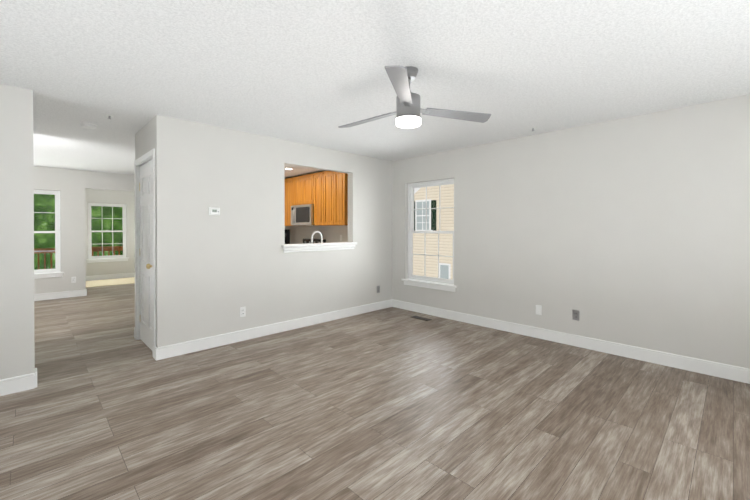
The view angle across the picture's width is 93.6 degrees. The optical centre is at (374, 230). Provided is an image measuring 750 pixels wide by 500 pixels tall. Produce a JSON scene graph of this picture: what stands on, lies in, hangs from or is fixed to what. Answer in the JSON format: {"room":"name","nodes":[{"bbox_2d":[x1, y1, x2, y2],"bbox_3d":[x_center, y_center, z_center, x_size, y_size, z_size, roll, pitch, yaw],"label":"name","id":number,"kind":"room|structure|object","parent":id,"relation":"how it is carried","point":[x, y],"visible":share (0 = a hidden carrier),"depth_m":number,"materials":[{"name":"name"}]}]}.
{"room":"empty living room","nodes":[
{"label":"empty living room","id":0,"kind":"room"},
{"bbox_2d":[34,166,133,293],"bbox_3d":[-5.359,0.049,7.247,6.200,2.440,0.150,0,0,-44],"label":"wall","id":1,"kind":"structure","parent":0,"point":[71,185],"depth_m":6.73,"materials":[{"name":"grey paint"}]},
{"bbox_2d":[34,190,63,278],"bbox_3d":[-6.263,0.063,6.326,1.010,1.618,0.190,0,0,-44],"label":"dining window","id":2,"kind":"structure","parent":1,"relation":"in","point":[47,273],"depth_m":6.62,"materials":[{"name":"white paint"}]},
{"bbox_2d":[34,289,86,300],"bbox_3d":[-6.558,1.213,5.959,2.616,0.125,0.020,0,0,-44],"label":"baseboard","id":3,"kind":"structure","parent":1,"relation":"attached to","point":[76,293],"depth_m":6.60,"materials":[{"name":"white paint"}]},
{"bbox_2d":[71,277,75,282],"bbox_3d":[-5.767,0.941,6.740,0.070,0.115,0.010,0,0,-44],"label":"outlet","id":4,"kind":"object","parent":1,"relation":"attached to","point":[73,279],"visible":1,"depth_m":6.74,"materials":[{"name":"white plastic"}]},
{"bbox_2d":[85,189,134,275],"bbox_3d":[-6.827,0.038,9.267,1.970,2.440,0.150,0,0,-44],"label":"wall","id":5,"kind":"structure","parent":0,"point":[108,197],"depth_m":9.22,"materials":[{"name":"grey paint"}]},
{"bbox_2d":[86,273,134,280],"bbox_3d":[-6.769,1.196,9.213,1.590,0.125,0.016,0,0,-44],"label":"baseboard","id":6,"kind":"structure","parent":5,"relation":"attached to","point":[110,276],"depth_m":9.11,"materials":[{"name":"white paint"}]},
{"bbox_2d":[135,115,168,347],"bbox_3d":[-2.483,0.067,3.898,0.100,2.440,1.000,0,0,-44],"label":"wall","id":7,"kind":"structure","parent":0,"point":[152,133],"depth_m":3.54,"materials":[{"name":"grey paint"}]},
{"bbox_2d":[134,148,155,357],"bbox_3d":[-2.493,0.230,3.896,0.119,2.114,0.898,0,0,-44],"label":"door frame","id":8,"kind":"structure","parent":7,"relation":"attached to","point":[145,158],"depth_m":4.13,"materials":[{"name":"white paint"}]},
{"bbox_2d":[139,160,152,350],"bbox_3d":[-2.526,0.266,3.874,0.111,2.030,0.759,0,0,-44],"label":"closet door","id":9,"kind":"structure","parent":7,"relation":"in","point":[145,186],"depth_m":3.95,"materials":[{"name":"white paint"}]},
{"bbox_2d":[0,84,391,379],"bbox_3d":[-1.968,0.067,3.786,6.200,2.440,0.120,0,0,-44],"label":"wall","id":10,"kind":"structure","parent":0,"point":[228,262],"depth_m":4.00,"materials":[{"name":"grey paint"}]},
{"bbox_2d":[0,369,36,395],"bbox_3d":[-3.456,1.233,2.258,1.866,0.125,0.050,0,0,-44],"label":"baseboard","id":11,"kind":"structure","parent":10,"relation":"attached to","point":[16,384],"depth_m":2.82,"materials":[{"name":"white paint"}]},
{"bbox_2d":[209,207,219,214],"bbox_3d":[-1.765,-0.213,3.881,0.120,0.086,0.026,0,0,-44],"label":"thermostat","id":12,"kind":"object","parent":10,"relation":"attached to","point":[214,210],"visible":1,"depth_m":3.87,"materials":[{"name":"white plastic"}]},
{"bbox_2d":[240,307,245,316],"bbox_3d":[-1.545,0.951,4.115,0.070,0.115,0.010,0,0,-44],"label":"outlet","id":13,"kind":"object","parent":10,"relation":"attached to","point":[242,311],"visible":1,"depth_m":4.11,"materials":[{"name":"white plastic"}]},
{"bbox_2d":[154,299,391,360],"bbox_3d":[-0.956,1.220,4.706,3.436,0.125,0.050,0,0,-44],"label":"baseboard","id":14,"kind":"structure","parent":10,"relation":"attached to","point":[173,350],"depth_m":4.24,"materials":[{"name":"white paint"}]},
{"bbox_2d":[281,242,356,252],"bbox_3d":[-0.777,0.229,4.936,1.240,0.104,0.205,0,0,-44],"label":"trim","id":15,"kind":"structure","parent":10,"relation":"attached to","point":[302,247],"depth_m":4.84,"materials":[{"name":"white paint"}]},
{"bbox_2d":[0,283,749,499],"bbox_3d":[-2.486,1.344,4.329,6.510,0.120,13.310,0,0,-44],"label":"floor","id":16,"kind":"structure","parent":0,"point":[391,403],"depth_m":2.43,"materials":[{"name":"brown wood"}]},
{"bbox_2d":[86,277,134,287],"bbox_3d":[-6.302,1.255,8.716,1.500,0.012,1.220,0,0,-44],"label":"doormat","id":17,"kind":"object","parent":16,"relation":"on","point":[107,282],"visible":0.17,"depth_m":8.48,"materials":[{"name":"beige fabric"}]},
{"bbox_2d":[303,239,325,242],"bbox_3d":[-1.489,0.724,7.223,0.650,1.090,0.747,0,0,-44],"label":"range","id":18,"kind":"object","parent":16,"relation":"on","point":[314,240],"visible":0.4,"depth_m":7.34,"materials":[{"name":"black metal"}]},
{"bbox_2d":[412,316,431,320],"bbox_3d":[0.669,1.277,5.131,0.110,0.007,0.310,0,0,-44],"label":"floor vent","id":19,"kind":"object","parent":16,"relation":"in","point":[421,318],"visible":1,"depth_m":5.11,"materials":[{"name":"brown metal"}]},
{"bbox_3d":[-1.865,0.815,6.271,2.579,0.918,3.279,0,0,-44],"label":"base cabinet","id":20,"kind":"object","parent":16,"relation":"on","visible":0},
{"bbox_2d":[285,229,289,243],"bbox_3d":[-2.074,0.165,7.925,0.240,0.379,0.220,0,0,-44],"label":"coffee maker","id":21,"kind":"object","parent":20,"relation":"on","point":[287,236],"visible":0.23,"depth_m":7.90,"materials":[{"name":"black plastic"}]},
{"bbox_2d":[311,231,322,242],"bbox_3d":[-0.872,0.185,5.111,0.215,0.358,0.143,0,0,-44],"label":"gooseneck faucet","id":22,"kind":"object","parent":20,"relation":"on","point":[320,235],"visible":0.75,"depth_m":5.07,"materials":[{"name":"metal"}]},
{"bbox_2d":[0,0,749,178],"bbox_3d":[-2.486,-1.216,4.315,6.510,0.120,13.310,0,0,-44],"label":"ceiling","id":23,"kind":"structure","parent":0,"point":[312,72],"depth_m":2.46,"materials":[{"name":"paint"}]},
{"bbox_2d":[338,65,490,127],"bbox_3d":[0.169,-0.954,2.639,1.214,0.386,1.116,0,0,-44],"label":"ceiling fan","id":24,"kind":"object","parent":23,"relation":"hanging from","point":[409,110],"visible":1,"depth_m":2.47,"materials":[{"name":"silver metal"}]},
{"bbox_2d":[285,95,749,368],"bbox_3d":[0.594,0.057,5.708,0.150,2.440,10.680,0,0,-44],"label":"wall","id":25,"kind":"structure","parent":0,"point":[633,231],"depth_m":3.70,"materials":[{"name":"grey paint"}]},
{"bbox_2d":[285,178,292,225],"bbox_3d":[-1.770,-0.619,7.766,0.340,1.030,0.543,0,0,-44],"label":"upper cabinet","id":26,"kind":"object","parent":25,"relation":"attached to","point":[288,182],"depth_m":7.64,"materials":[{"name":"brown wood"}]},
{"bbox_2d":[293,176,300,205],"bbox_3d":[-1.468,-0.832,7.457,0.340,0.600,0.438,0,0,-44],"label":"upper cabinet","id":27,"kind":"object","parent":25,"relation":"attached to","point":[296,180],"depth_m":7.39,"materials":[{"name":"brown wood"}]},
{"bbox_2d":[301,175,308,204],"bbox_3d":[-1.243,-0.831,7.227,0.340,0.600,0.438,0,0,-44],"label":"upper cabinet","id":28,"kind":"object","parent":25,"relation":"attached to","point":[305,178],"depth_m":7.18,"materials":[{"name":"brown wood"}]},
{"bbox_2d":[291,204,314,225],"bbox_3d":[-1.393,-0.317,7.309,0.443,0.420,0.750,0,0,-44],"label":"over-the-range microwave","id":29,"kind":"object","parent":28,"relation":"attached to","point":[302,215],"visible":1,"depth_m":7.13,"materials":[{"name":"silver metal"}]},
{"bbox_2d":[309,172,320,225],"bbox_3d":[-0.976,-0.615,6.956,0.340,1.030,0.444,0,0,-44],"label":"upper cabinet","id":30,"kind":"object","parent":25,"relation":"attached to","point":[315,178],"depth_m":6.90,"materials":[{"name":"brown wood"}]},
{"bbox_2d":[321,171,328,225],"bbox_3d":[-0.750,-0.614,6.726,0.340,1.030,0.438,0,0,-44],"label":"upper cabinet","id":31,"kind":"object","parent":25,"relation":"attached to","point":[325,193],"depth_m":6.70,"materials":[{"name":"brown wood"}]},
{"bbox_2d":[329,171,347,225],"bbox_3d":[-0.547,-0.612,6.518,0.340,1.030,0.379,0,0,-44],"label":"upper cabinet","id":32,"kind":"object","parent":25,"relation":"attached to","point":[338,182],"depth_m":6.40,"materials":[{"name":"brown wood"}]},
{"bbox_2d":[402,178,456,291],"bbox_3d":[0.849,0.058,5.412,0.190,1.638,1.010,0,0,-44],"label":"double-hung window","id":33,"kind":"structure","parent":25,"relation":"in","point":[438,283],"depth_m":5.52,"materials":[{"name":"white paint"}]},
{"bbox_2d":[536,305,541,314],"bbox_3d":[1.955,0.948,4.209,0.011,0.115,0.070,0,0,-44],"label":"electrical outlet","id":34,"kind":"object","parent":25,"relation":"attached to","point":[538,309],"visible":1,"depth_m":4.20,"materials":[{"name":"plastic"}]},
{"bbox_2d":[392,299,749,383],"bbox_3d":[2.265,1.224,3.887,0.020,0.125,5.670,0,0,-44],"label":"baseboard","id":35,"kind":"structure","parent":25,"relation":"attached to","point":[736,373],"depth_m":3.75,"materials":[{"name":"white paint"}]},
{"bbox_2d":[572,310,578,320],"bbox_3d":[2.236,0.942,3.923,0.010,0.115,0.070,0,0,-44],"label":"outlet","id":36,"kind":"object","parent":25,"relation":"attached to","point":[575,314],"visible":1,"depth_m":3.92,"materials":[{"name":"grey plastic"}]},
{"label":"outside","id":37,"kind":"structure","parent":0,"visible":0},
{"bbox_2d":[34,194,122,269],"bbox_3d":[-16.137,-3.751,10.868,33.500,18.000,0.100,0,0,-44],"label":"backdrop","id":38,"kind":"structure","parent":37,"point":[40,242],"depth_m":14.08,"materials":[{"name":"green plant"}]},
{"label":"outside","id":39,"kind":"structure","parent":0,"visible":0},
{"bbox_2d":[413,184,453,279],"bbox_3d":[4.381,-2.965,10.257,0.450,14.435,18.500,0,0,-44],"label":"neighbor house","id":40,"kind":"structure","parent":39,"point":[431,240],"depth_m":12.61,"materials":[{"name":"beige"}]}
]}

